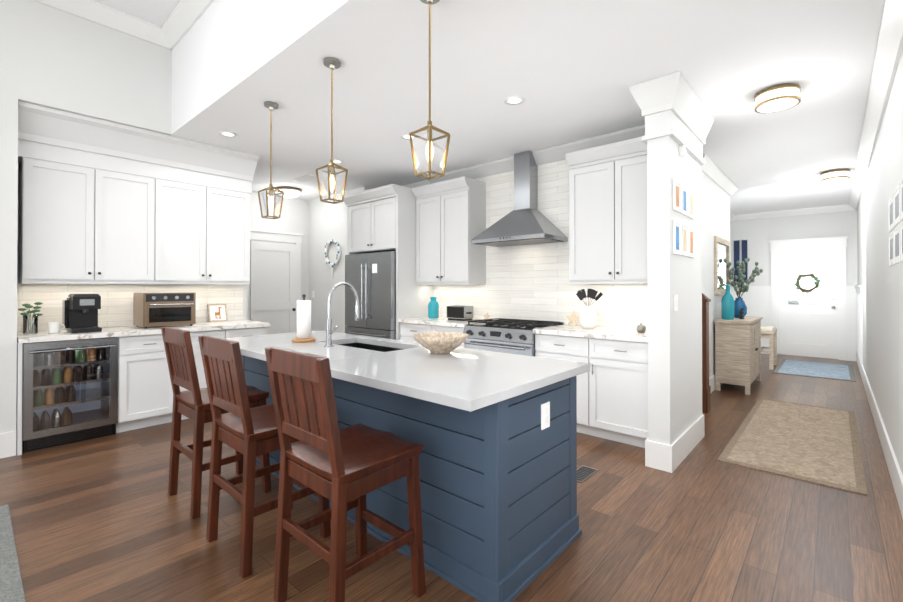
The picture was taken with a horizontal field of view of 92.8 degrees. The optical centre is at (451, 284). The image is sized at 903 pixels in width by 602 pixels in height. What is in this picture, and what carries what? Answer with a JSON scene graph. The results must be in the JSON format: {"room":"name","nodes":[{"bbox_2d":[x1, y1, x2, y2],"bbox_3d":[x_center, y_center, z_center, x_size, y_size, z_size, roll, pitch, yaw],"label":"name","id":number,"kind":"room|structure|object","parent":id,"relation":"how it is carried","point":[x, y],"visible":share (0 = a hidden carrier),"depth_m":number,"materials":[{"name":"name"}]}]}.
{"room":"kitchen","nodes":[
{"label":"kitchen","id":0,"kind":"room"},
{"bbox_2d":[0,0,171,432],"bbox_3d":[-4.614,-0.546,2.584,0.720,3.750,4.890,0,0,42],"label":"wall","id":1,"kind":"structure","parent":0,"point":[53,58],"depth_m":3.54,"materials":[{"name":"paint"}]},
{"bbox_2d":[0,431,15,458],"bbox_3d":[-4.635,1.231,2.010,0.036,0.190,3.660,0,0,42],"label":"baseboard","id":2,"kind":"structure","parent":1,"relation":"attached to","point":[7,439],"depth_m":3.33,"materials":[{"name":"white wood"}]},
{"bbox_2d":[33,0,159,44],"bbox_3d":[-4.293,-2.357,2.322,0.119,0.128,4.590,0,0,42],"label":"crown molding","id":3,"kind":"structure","parent":1,"relation":"attached to","point":[91,10],"depth_m":3.76,"materials":[{"name":"white wood"}]},
{"bbox_2d":[157,0,213,49],"bbox_3d":[-0.854,-2.356,2.439,5.100,0.128,0.120,0,0,42],"label":"crown molding","id":4,"kind":"structure","parent":1,"relation":"attached to","point":[178,24],"depth_m":3.80,"materials":[{"name":"white wood"}]},
{"bbox_2d":[17,164,246,330],"bbox_3d":[-3.229,-0.059,4.562,0.150,2.800,2.010,0,0,42],"label":"wall","id":5,"kind":"structure","parent":0,"point":[244,302],"depth_m":3.80,"materials":[{"name":"paint"}]},
{"bbox_2d":[19,157,162,283],"bbox_3d":[-3.354,-0.548,4.047,0.346,1.027,0.990,0,0,42],"label":"upper cabinet","id":6,"kind":"object","parent":5,"relation":"attached to","point":[81,225],"depth_m":3.88,"materials":[{"name":"wood"}]},
{"bbox_2d":[18,101,258,193],"bbox_3d":[-3.002,-1.260,4.310,0.526,0.398,1.915,0,0,42],"label":"crown molding","id":7,"kind":"structure","parent":6,"relation":"attached to","point":[51,135],"depth_m":4.04,"materials":[{"name":"white wood"}]},
{"bbox_2d":[17,281,242,331],"bbox_3d":[-3.184,0.194,4.491,0.010,0.451,1.955,0,0,42],"label":"backsplash","id":8,"kind":"structure","parent":5,"relation":"attached to","point":[116,310],"depth_m":4.29,"materials":[{"name":"tile"}]},
{"bbox_2d":[196,300,198,309],"bbox_3d":[-2.873,0.222,4.826,0.009,0.114,0.070,0,0,42],"label":"electrical outlet plate","id":9,"kind":"object","parent":8,"relation":"attached to","point":[197,304],"depth_m":4.84,"materials":[{"name":"white plastic"}]},
{"bbox_2d":[163,180,249,284],"bbox_3d":[-2.775,-0.544,4.696,0.346,1.027,0.990,0,0,42],"label":"upper cabinet","id":10,"kind":"object","parent":5,"relation":"attached to","point":[206,230],"depth_m":4.60,"materials":[{"name":"wood"}]},
{"bbox_2d":[94,0,179,25],"bbox_3d":[-2.414,-2.507,0.742,5.470,0.150,5.050,0,0,42],"label":"ceiling","id":11,"kind":"structure","parent":0,"point":[157,12],"depth_m":3.74,"materials":[{"name":"paint"}]},
{"bbox_2d":[172,0,313,117],"bbox_3d":[-0.761,-2.021,2.541,5.100,0.800,0.160,0,0,42],"label":"wall","id":12,"kind":"structure","parent":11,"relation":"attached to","point":[218,40],"depth_m":3.37,"materials":[{"name":"paint"}]},
{"bbox_2d":[250,191,309,299],"bbox_3d":[-2.929,-0.045,6.928,0.150,2.800,2.220,0,0,42],"label":"wall","id":13,"kind":"structure","parent":0,"point":[295,213],"depth_m":7.13,"materials":[{"name":"paint"}]},
{"bbox_2d":[250,241,295,334],"bbox_3d":[-2.814,0.337,6.849,0.121,2.025,0.740,0,0,42],"label":"door","id":14,"kind":"structure","parent":13,"relation":"in","point":[272,284],"depth_m":6.87,"materials":[{"name":"wood"}]},
{"bbox_2d":[247,229,302,331],"bbox_3d":[-2.843,0.247,6.875,0.044,2.215,1.000,0,0,42],"label":"door frame","id":15,"kind":"structure","parent":13,"relation":"attached to","point":[273,236],"depth_m":7.02,"materials":[{"name":"white wood"}]},
{"bbox_2d":[306,186,372,332],"bbox_3d":[-1.698,-0.045,7.002,1.530,2.800,0.470,0,0,42],"label":"wall","id":16,"kind":"structure","parent":0,"point":[317,223],"depth_m":6.98,"materials":[{"name":"paint"}]},
{"bbox_2d":[324,239,340,277],"bbox_3d":[-1.886,-0.403,6.814,0.428,0.635,0.046,0,0,42],"label":"wreath","id":17,"kind":"object","parent":16,"relation":"attached to","point":[327,261],"visible":1,"depth_m":6.80,"materials":[{"name":"white ceramic"}]},
{"bbox_2d":[343,125,646,206],"bbox_3d":[0.247,-1.286,4.934,4.124,0.338,0.731,0,0,42],"label":"crown molding","id":18,"kind":"structure","parent":16,"relation":"attached to","point":[618,145],"depth_m":4.71,"materials":[{"name":"white wood"}]},
{"bbox_2d":[0,353,902,601],"bbox_3d":[0.132,1.393,4.980,7.800,0.100,14.800,0,0,42],"label":"floor","id":19,"kind":"structure","parent":0,"point":[105,519],"depth_m":2.31,"materials":[{"name":"brown wood"}]},
{"bbox_2d":[0,504,24,601],"bbox_3d":[-2.596,1.311,0.681,2.750,0.013,2.750,0,0,42],"label":"living room rug","id":20,"kind":"object","parent":19,"relation":"on","point":[11,587],"visible":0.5,"depth_m":2.02,"materials":[{"name":"grey fabric"}]},
{"bbox_2d":[22,337,117,452],"bbox_3d":[-3.370,0.899,3.783,0.649,0.875,0.597,0,0,42],"label":"beverage fridge","id":21,"kind":"object","parent":19,"relation":"on","point":[69,391],"visible":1,"depth_m":3.63,"materials":[{"name":"glass"}]},
{"bbox_2d":[104,328,231,432],"bbox_3d":[-2.869,0.900,4.380,0.616,0.880,0.956,0,0,42],"label":"base cabinet","id":22,"kind":"object","parent":19,"relation":"on","point":[145,394],"depth_m":3.99,"materials":[{"name":"white wood"}]},
{"bbox_2d":[17,320,267,343],"bbox_3d":[-2.933,0.439,4.278,0.642,0.040,1.976,0,0,42],"label":"countertop","id":23,"kind":"structure","parent":22,"relation":"on","point":[22,338],"depth_m":3.95,"materials":[{"name":"white stone"}]},
{"bbox_2d":[18,302,42,333],"bbox_3d":[-3.555,0.280,3.632,0.154,0.268,0.155,0,0,42],"label":"potted plant","id":24,"kind":"object","parent":23,"relation":"on","point":[34,323],"visible":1,"depth_m":3.62,"materials":[{"name":"green plant"}]},
{"bbox_2d":[47,322,64,333],"bbox_3d":[-3.406,0.367,3.708,0.081,0.095,0.114,0,0,42],"label":"mug","id":25,"kind":"object","parent":23,"relation":"on","point":[53,327],"visible":0.98,"depth_m":3.67,"materials":[{"name":"ceramic"}]},
{"bbox_2d":[62,294,101,332],"bbox_3d":[-3.297,0.248,3.838,0.310,0.335,0.230,0,0,42],"label":"coffee maker","id":26,"kind":"object","parent":23,"relation":"on","point":[79,313],"visible":1,"depth_m":3.79,"materials":[{"name":"black plastic"}]},
{"bbox_2d":[133,292,195,327],"bbox_3d":[-2.896,0.249,4.357,0.418,0.340,0.450,0,0,42],"label":"toaster oven","id":27,"kind":"object","parent":23,"relation":"on","point":[162,309],"visible":1,"depth_m":4.23,"materials":[{"name":"silver metal"}]},
{"bbox_2d":[207,304,227,321],"bbox_3d":[-2.685,0.322,4.953,0.100,0.200,0.200,0,0,42],"label":"picture frame","id":28,"kind":"object","parent":23,"relation":"on","point":[217,312],"visible":1,"depth_m":4.96,"materials":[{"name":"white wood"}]},
{"bbox_2d":[161,327,270,518],"bbox_3d":[-1.496,0.797,2.737,0.452,1.069,0.501,0,0,42],"label":"bar stool","id":29,"kind":"object","parent":19,"relation":"on","point":[192,403],"visible":0.81,"depth_m":2.59,"materials":[{"name":"brown wood"}]},
{"bbox_2d":[232,328,264,337],"bbox_3d":[-2.469,0.902,4.829,0.616,0.880,0.492,0,0,42],"label":"base cabinet","id":30,"kind":"object","parent":19,"relation":"on","point":[236,332],"depth_m":4.66,"materials":[{"name":"white wood"}]},
{"bbox_2d":[198,335,330,577],"bbox_3d":[-0.972,0.794,2.244,0.452,1.069,0.501,0,0,42],"label":"bar stool","id":31,"kind":"object","parent":19,"relation":"on","point":[246,430],"visible":0.77,"depth_m":2.08,"materials":[{"name":"brown wood"}]},
{"bbox_2d":[265,347,425,601],"bbox_3d":[-0.444,0.791,1.813,0.452,1.069,0.501,0,0,42],"label":"bar stool","id":32,"kind":"object","parent":19,"relation":"on","point":[344,470],"visible":1,"depth_m":1.72,"materials":[{"name":"brown wood"}]},
{"bbox_2d":[345,251,395,339],"bbox_3d":[-0.906,0.454,5.914,0.985,1.750,0.756,0,0,42],"label":"refrigerator","id":33,"kind":"object","parent":19,"relation":"on","point":[370,278],"visible":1,"depth_m":5.59,"materials":[{"name":"metal"}]},
{"bbox_2d":[347,196,433,339],"bbox_3d":[-0.868,0.119,5.959,1.085,2.460,0.674,0,0,42],"label":"tall cabinet","id":34,"kind":"object","parent":19,"relation":"on","point":[386,225],"visible":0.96,"depth_m":5.56,"materials":[{"name":"wood"}]},
{"bbox_2d":[241,342,581,601],"bbox_3d":[-0.509,0.896,2.867,2.559,0.870,0.756,0,0,42],"label":"kitchen island","id":35,"kind":"object","parent":19,"relation":"on","point":[494,433],"depth_m":1.98,"materials":[{"name":"blue wood"}]},
{"bbox_2d":[222,330,589,413],"bbox_3d":[-0.585,0.440,2.792,2.650,0.040,1.010,0,0,42],"label":"island countertop","id":36,"kind":"structure","parent":35,"relation":"on","point":[466,379],"depth_m":2.14,"materials":[{"name":"white stone"}]},
{"bbox_2d":[292,294,315,342],"bbox_3d":[-1.106,0.245,3.223,0.170,0.353,0.170,0,0,42],"label":"towel stand","id":37,"kind":"object","parent":36,"relation":"on","point":[303,320],"visible":1,"depth_m":3.18,"materials":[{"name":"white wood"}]},
{"bbox_2d":[324,282,359,346],"bbox_3d":[-0.737,0.199,2.986,0.131,0.443,0.280,0,0,42],"label":"island faucet","id":38,"kind":"object","parent":36,"relation":"on","point":[329,331],"visible":1,"depth_m":2.92,"materials":[{"name":"silver metal"}]},
{"bbox_2d":[413,332,467,353],"bbox_3d":[-0.068,0.363,2.659,0.344,0.110,0.344,0,0,42],"label":"bowl","id":39,"kind":"object","parent":36,"relation":"on","point":[440,342],"visible":1,"depth_m":2.57,"materials":[{"name":"beige ceramic"}]},
{"bbox_2d":[398,321,463,347],"bbox_3d":[-0.037,0.905,5.251,1.082,0.880,0.615,0,0,42],"label":"base cabinet","id":40,"kind":"object","parent":19,"relation":"on","point":[406,331],"depth_m":5.14,"materials":[{"name":"white wood"}]},
{"bbox_2d":[398,317,492,328],"bbox_3d":[-0.051,0.445,5.238,1.082,0.040,0.642,0,0,42],"label":"countertop","id":41,"kind":"structure","parent":40,"relation":"on","point":[457,324],"depth_m":5.12,"materials":[{"name":"white stone"}]},
{"bbox_2d":[428,297,438,318],"bbox_3d":[-0.230,0.288,5.483,0.140,0.275,0.140,0,0,42],"label":"jar","id":42,"kind":"object","parent":41,"relation":"on","point":[433,308],"visible":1,"depth_m":5.43,"materials":[{"name":"teal glass"}]},
{"bbox_2d":[447,305,472,320],"bbox_3d":[0.108,0.338,5.186,0.300,0.172,0.174,0,0,42],"label":"toaster","id":43,"kind":"object","parent":41,"relation":"on","point":[459,313],"visible":1,"depth_m":5.11,"materials":[{"name":"black plastic"}]},
{"bbox_2d":[463,318,563,356],"bbox_3d":[0.644,0.865,4.566,0.840,0.952,0.714,0,0,42],"label":"gas range","id":44,"kind":"object","parent":19,"relation":"on","point":[510,336],"visible":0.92,"depth_m":4.36,"materials":[{"name":"silver metal"}]},
{"bbox_2d":[577,465,598,482],"bbox_3d":[0.920,1.328,3.025,0.120,0.008,0.270,0,0,42],"label":"floor vent","id":45,"kind":"object","parent":19,"relation":"in","point":[584,473],"visible":0.75,"depth_m":3.03,"materials":[{"name":"silver metal"}]},
{"bbox_2d":[535,333,647,447],"bbox_3d":[1.411,0.897,3.961,1.104,0.880,0.615,0,0,42],"label":"base cabinet","id":46,"kind":"object","parent":19,"relation":"on","point":[612,394],"depth_m":3.64,"materials":[{"name":"white wood"}]},
{"bbox_2d":[534,325,647,340],"bbox_3d":[1.396,0.437,3.948,1.104,0.040,0.642,0,0,42],"label":"countertop","id":47,"kind":"structure","parent":46,"relation":"on","point":[603,333],"depth_m":3.82,"materials":[{"name":"white stone"}]},
{"bbox_2d":[566,311,578,325],"bbox_3d":[1.244,0.341,4.401,0.162,0.154,0.062,0,0,42],"label":"decor","id":48,"kind":"object","parent":47,"relation":"on","point":[572,318],"visible":0.92,"depth_m":4.39,"materials":[{"name":"beige ceramic"}]},
{"bbox_2d":[576,289,602,328],"bbox_3d":[1.314,0.227,4.134,0.277,0.380,0.170,0,0,42],"label":"utensil holder","id":49,"kind":"object","parent":47,"relation":"on","point":[588,317],"visible":1,"depth_m":4.09,"materials":[{"name":"white ceramic"}]},
{"bbox_2d":[636,323,645,331],"bbox_3d":[1.667,0.374,3.778,0.080,0.082,0.080,0,0,42],"label":"jar","id":50,"kind":"object","parent":47,"relation":"on","point":[641,327],"visible":1,"depth_m":3.75,"materials":[{"name":"white ceramic"}]},
{"bbox_2d":[702,293,710,412],"bbox_3d":[1.883,0.342,4.779,1.570,2.001,0.960,0,0,42],"label":"stair steps","id":51,"kind":"structure","parent":19,"relation":"on","point":[706,393],"depth_m":4.52,"materials":[{"name":"brown wood"}]},
{"bbox_2d":[714,316,762,394],"bbox_3d":[3.868,0.898,5.772,0.398,0.900,1.090,0,0,42],"label":"sideboard","id":52,"kind":"object","parent":19,"relation":"on","point":[737,351],"visible":0.98,"depth_m":5.42,"materials":[{"name":"brown wood"}]},
{"bbox_2d":[721,285,733,319],"bbox_3d":[3.563,0.221,5.545,0.144,0.450,0.144,0,0,42],"label":"bottle","id":53,"kind":"object","parent":52,"relation":"on","point":[727,306],"visible":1,"depth_m":5.50,"materials":[{"name":"teal glass"}]},
{"bbox_2d":[739,308,744,318],"bbox_3d":[3.803,0.375,5.633,0.060,0.143,0.107,0,0,42],"label":"bird figurine","id":54,"kind":"object","parent":52,"relation":"on","point":[741,312],"visible":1,"depth_m":5.61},
{"bbox_2d":[723,258,762,317],"bbox_3d":[3.986,0.033,5.858,0.459,0.830,0.492,0,0,42],"label":"vase","id":55,"kind":"object","parent":52,"relation":"on","point":[739,303],"visible":1,"depth_m":5.81,"materials":[{"name":"ceramic"}]},
{"bbox_2d":[761,326,776,369],"bbox_3d":[5.169,1.031,7.191,0.400,0.659,0.629,0,0,42],"label":"bench","id":56,"kind":"object","parent":19,"relation":"on","point":[769,333],"visible":0.52,"depth_m":6.91,"materials":[{"name":"beige wood"}]},
{"bbox_2d":[717,398,867,494],"bbox_3d":[3.130,1.331,3.895,0.820,0.011,2.430,0,0,42],"label":"runner rug","id":57,"kind":"object","parent":19,"relation":"on","point":[814,444],"visible":0.96,"depth_m":3.55,"materials":[{"name":"beige fabric"}]},
{"bbox_2d":[772,359,855,381],"bbox_3d":[5.843,1.350,6.923,0.940,0.010,1.700,0,0,42],"label":"rug","id":58,"kind":"object","parent":19,"relation":"on","point":[835,371],"visible":1,"depth_m":6.83,"materials":[{"name":"blue fabric"}]},
{"bbox_2d":[404,180,628,328],"bbox_3d":[0.531,-0.055,5.249,4.130,2.800,0.120,0,0,42],"label":"wall","id":59,"kind":"structure","parent":0,"point":[421,183],"depth_m":6.05,"materials":[{"name":"paint"}]},
{"bbox_2d":[434,159,647,329],"bbox_3d":[0.894,-0.517,4.841,3.039,1.878,0.010,0,0,42],"label":"backsplash","id":60,"kind":"structure","parent":59,"relation":"attached to","point":[528,282],"depth_m":4.75,"materials":[{"name":"tile"}]},
{"bbox_2d":[471,150,567,246],"bbox_3d":[0.719,-0.955,4.661,0.920,1.003,0.492,0,0,42],"label":"range hood","id":61,"kind":"object","parent":60,"relation":"attached to","point":[525,221],"visible":1,"depth_m":4.66,"materials":[{"name":"silver metal"}]},
{"bbox_2d":[170,0,884,214],"bbox_3d":[1.600,-1.522,6.629,7.320,0.150,9.410,0,0,42],"label":"ceiling","id":62,"kind":"structure","parent":0,"point":[568,71],"depth_m":3.15,"materials":[{"name":"paint"}]},
{"bbox_2d":[219,131,236,136],"bbox_3d":[-2.157,-1.457,4.158,0.155,0.007,0.155,0,0,36],"label":"recessed light","id":63,"kind":"object","parent":62,"relation":"in","point":[224,133],"depth_m":4.16,"materials":[{"name":"white plastic"}]},
{"bbox_2d":[258,101,283,218],"bbox_3d":[-1.460,-1.003,3.480,0.149,0.924,0.150,0,0,42],"label":"pendant lantern","id":64,"kind":"object","parent":62,"relation":"hanging from","point":[264,202],"visible":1,"depth_m":3.47,"materials":[{"name":"gold metal"}]},
{"bbox_2d":[275,186,301,197],"bbox_3d":[-2.469,-1.385,6.512,0.380,0.124,0.380,0,0,42],"label":"light","id":65,"kind":"object","parent":62,"relation":"attached to","point":[291,192],"visible":0.77,"depth_m":6.39,"materials":[{"name":"white glass"}]},
{"bbox_2d":[293,174,316,182],"bbox_3d":[-1.971,-1.446,5.854,0.440,0.010,0.180,0,0,42],"label":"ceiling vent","id":66,"kind":"object","parent":62,"relation":"in","point":[307,178],"visible":0.94,"depth_m":5.83,"materials":[{"name":"white metal"}]},
{"bbox_2d":[316,57,347,203],"bbox_3d":[-0.785,-1.007,2.824,0.149,0.924,0.150,0,0,42],"label":"pendant lantern","id":67,"kind":"object","parent":62,"relation":"hanging from","point":[332,63],"visible":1,"depth_m":2.81,"materials":[{"name":"gold metal"}]},
{"bbox_2d":[333,159,342,163],"bbox_3d":[-1.352,-1.451,5.061,0.155,0.007,0.155,0,0,36],"label":"recessed light","id":68,"kind":"object","parent":62,"relation":"in","point":[336,161],"depth_m":5.06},
{"bbox_2d":[401,134,415,139],"bbox_3d":[-0.419,-1.456,4.229,0.155,0.007,0.155,0,0,36],"label":"recessed light","id":69,"kind":"object","parent":62,"relation":"in","point":[405,136],"depth_m":4.23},
{"bbox_2d":[409,0,449,178],"bbox_3d":[-0.110,-1.011,2.169,0.149,0.924,0.150,0,0,42],"label":"pendant lantern","id":70,"kind":"object","parent":62,"relation":"hanging from","point":[429,128],"visible":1,"depth_m":2.16,"materials":[{"name":"gold metal"}]},
{"bbox_2d":[505,96,523,104],"bbox_3d":[0.499,-1.461,3.410,0.155,0.007,0.155,0,0,36],"label":"recessed light","id":71,"kind":"object","parent":62,"relation":"in","point":[514,100],"depth_m":3.41,"materials":[{"name":"white plastic"}]},
{"bbox_2d":[754,84,800,112],"bbox_3d":[2.463,-1.405,3.254,0.280,0.121,0.280,0,0,42],"label":"light","id":72,"kind":"object","parent":62,"relation":"attached to","point":[777,98],"visible":1,"depth_m":3.18,"materials":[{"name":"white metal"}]},
{"bbox_2d":[821,169,849,182],"bbox_3d":[4.905,-1.392,5.497,0.280,0.121,0.280,0,0,42],"label":"light","id":73,"kind":"object","parent":62,"relation":"attached to","point":[835,175],"visible":1,"depth_m":5.42,"materials":[{"name":"white glass"}]},
{"bbox_2d":[647,136,701,444],"bbox_3d":[1.836,-0.066,3.497,0.150,2.800,1.000,0,0,42],"label":"wall","id":74,"kind":"structure","parent":0,"point":[674,375],"depth_m":3.16,"materials":[{"name":"paint"}]},
{"bbox_2d":[645,438,662,467],"bbox_3d":[1.528,1.238,3.253,0.036,0.190,0.271,0,0,42],"label":"baseboard","id":75,"kind":"structure","parent":74,"relation":"attached to","point":[653,450],"depth_m":3.13,"materials":[{"name":"white wood"}]},
{"bbox_2d":[629,71,713,164],"bbox_3d":[1.804,-1.265,3.468,0.340,0.398,1.095,0,0,42],"label":"crown molding","id":76,"kind":"structure","parent":74,"relation":"attached to","point":[673,107],"depth_m":3.15,"materials":[{"name":"paint"}]},
{"bbox_2d":[674,295,677,310],"bbox_3d":[1.657,0.132,3.172,0.011,0.120,0.080,0,0,42],"label":"light switch","id":77,"kind":"object","parent":74,"relation":"attached to","point":[675,296],"depth_m":3.16,"materials":[{"name":"white plastic"}]},
{"bbox_2d":[673,179,694,257],"bbox_3d":[1.816,-0.496,3.349,0.017,0.540,0.590,0,0,42],"label":"wall art","id":78,"kind":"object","parent":74,"relation":"attached to","point":[683,234],"depth_m":3.32},
{"bbox_2d":[668,414,704,472],"bbox_3d":[1.893,1.239,3.427,0.015,0.190,1.016,0,0,42],"label":"baseboard","id":79,"kind":"structure","parent":74,"relation":"attached to","point":[686,442],"depth_m":3.32,"materials":[{"name":"white wood"}]},
{"bbox_2d":[702,172,729,377],"bbox_3d":[4.216,-0.045,6.941,0.600,2.800,5.350,0,0,42],"label":"wall","id":80,"kind":"structure","parent":0,"point":[715,209],"depth_m":5.49,"materials":[{"name":"paint"}]},
{"bbox_2d":[709,374,721,392],"bbox_3d":[3.472,1.252,5.634,0.015,0.190,2.180,0,0,42],"label":"baseboard","id":81,"kind":"structure","parent":80,"relation":"attached to","point":[712,379],"depth_m":5.42,"materials":[{"name":"white wood"}]},
{"bbox_2d":[702,154,737,195],"bbox_3d":[3.503,-1.397,5.622,0.099,0.108,2.180,0,0,42],"label":"crown molding","id":82,"kind":"structure","parent":80,"relation":"attached to","point":[710,169],"depth_m":5.50,"materials":[{"name":"white wood"}]},
{"bbox_2d":[714,236,729,294],"bbox_3d":[3.730,-0.251,5.922,0.029,0.760,0.940,0,0,42],"label":"mirror","id":83,"kind":"object","parent":80,"relation":"attached to","point":[721,254],"visible":0.85,"depth_m":5.85,"materials":[{"name":"brown wood"}]},
{"bbox_2d":[730,212,733,220],"bbox_3d":[4.858,-1.384,7.818,0.100,0.108,2.899,0,0,42],"label":"crown molding","id":84,"kind":"structure","parent":80,"relation":"attached to","point":[731,214],"depth_m":8.71,"materials":[{"name":"white wood"}]},
{"bbox_2d":[730,286,733,297],"bbox_3d":[4.859,0.593,7.837,0.059,1.155,2.849,0,0,42],"label":"trim","id":85,"kind":"structure","parent":80,"relation":"attached to","point":[731,288],"depth_m":8.87,"materials":[{"name":"white wood"}]},
{"bbox_2d":[730,210,856,360],"bbox_3d":[6.551,-0.037,8.342,1.920,2.800,0.150,0,0,42],"label":"wall","id":86,"kind":"structure","parent":0,"point":[758,235],"depth_m":8.32,"materials":[{"name":"paint"}]},
{"bbox_2d":[734,240,739,281],"bbox_3d":[5.863,-0.479,8.838,0.111,0.866,0.029,0,0,42],"label":"art panel","id":87,"kind":"object","parent":86,"relation":"attached to","point":[737,250],"depth_m":8.83,"materials":[{"name":"metal"}]},
{"bbox_2d":[741,240,747,280],"bbox_3d":[5.963,-0.479,8.748,0.111,0.866,0.029,0,0,42],"label":"art panel","id":88,"kind":"object","parent":86,"relation":"attached to","point":[744,242],"depth_m":8.73,"materials":[{"name":"metal"}]},
{"bbox_2d":[734,286,770,343],"bbox_3d":[6.049,0.598,8.658,0.623,1.155,0.039,0,0,42],"label":"trim","id":89,"kind":"structure","parent":86,"relation":"attached to","point":[757,300],"depth_m":8.58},
{"bbox_2d":[761,344,769,353],"bbox_3d":[6.048,1.270,8.671,0.640,0.190,0.015,0,0,42],"label":"baseboard","id":90,"kind":"structure","parent":86,"relation":"attached to","point":[763,345],"depth_m":8.51,"materials":[{"name":"white wood"}]},
{"bbox_2d":[734,204,845,219],"bbox_3d":[6.468,-1.381,8.257,1.680,0.108,0.099,0,0,42],"label":"crown molding","id":91,"kind":"structure","parent":86,"relation":"attached to","point":[835,208],"depth_m":8.20,"materials":[{"name":"white wood"}]},
{"bbox_2d":[778,247,837,358],"bbox_3d":[6.728,0.337,8.133,0.870,2.040,0.124,0,0,42],"label":"front door","id":92,"kind":"structure","parent":86,"relation":"in","point":[810,329],"depth_m":8.13,"materials":[{"name":"white wood"}]},
{"bbox_2d":[794,273,820,292],"bbox_3d":[6.716,-0.033,8.114,0.404,0.371,0.056,0,0,42],"label":"wreath","id":93,"kind":"object","parent":92,"relation":"attached to","point":[814,277],"visible":1,"depth_m":8.10,"materials":[{"name":"green plant"}]},
{"bbox_2d":[769,236,847,360],"bbox_3d":[6.734,0.245,8.140,1.150,2.235,0.185,0,0,42],"label":"door frame","id":94,"kind":"structure","parent":86,"relation":"attached to","point":[840,242],"depth_m":7.92,"materials":[{"name":"white wood"}]},
{"bbox_2d":[857,50,902,474],"bbox_3d":[2.649,-0.547,2.413,0.150,3.750,14.300,0,0,42],"label":"wall","id":95,"kind":"structure","parent":0,"point":[879,279],"depth_m":3.45,"materials":[{"name":"paint"}]},
{"bbox_2d":[852,285,862,364],"bbox_3d":[6.563,0.588,6.954,0.058,1.155,1.899,0,0,42],"label":"trim","id":96,"kind":"structure","parent":95,"relation":"attached to","point":[857,305],"depth_m":7.26,"materials":[{"name":"white wood"}]},
{"bbox_2d":[846,0,902,210],"bbox_3d":[4.173,-1.405,4.315,0.100,0.108,9.040,0,0,42],"label":"crown molding","id":97,"kind":"structure","parent":95,"relation":"attached to","point":[889,48],"depth_m":2.99,"materials":[{"name":"white wood"}]},
{"bbox_2d":[855,351,902,517],"bbox_3d":[2.568,1.233,2.440,0.019,0.190,13.950,0,0,42],"label":"baseboard","id":98,"kind":"structure","parent":95,"relation":"attached to","point":[896,475],"depth_m":3.27,"materials":[{"name":"white wood"}]},
{"bbox_2d":[889,198,891,265],"bbox_3d":[3.076,-0.373,3.009,0.004,0.470,0.300,0,0,42],"label":"framed picture","id":99,"kind":"object","parent":95,"relation":"attached to","point":[890,210],"depth_m":3.05},
{"bbox_2d":[891,189,897,264],"bbox_3d":[2.830,-0.375,2.733,0.004,0.470,0.300,0,0,42],"label":"framed picture","id":100,"kind":"object","parent":95,"relation":"attached to","point":[896,213],"depth_m":2.82},
{"bbox_2d":[897,179,902,261],"bbox_3d":[2.584,-0.377,2.457,0.004,0.470,0.300,0,0,42],"label":"framed picture","id":101,"kind":"object","parent":95,"relation":"attached to","point":[900,187],"depth_m":2.56},
{"label":"outside","id":102,"kind":"structure","parent":0,"visible":0},
{"bbox_2d":[788,256,826,304],"bbox_3d":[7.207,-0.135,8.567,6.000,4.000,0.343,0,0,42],"label":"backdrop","id":103,"kind":"structure","parent":102,"point":[807,280],"depth_m":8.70,"materials":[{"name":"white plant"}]}
]}

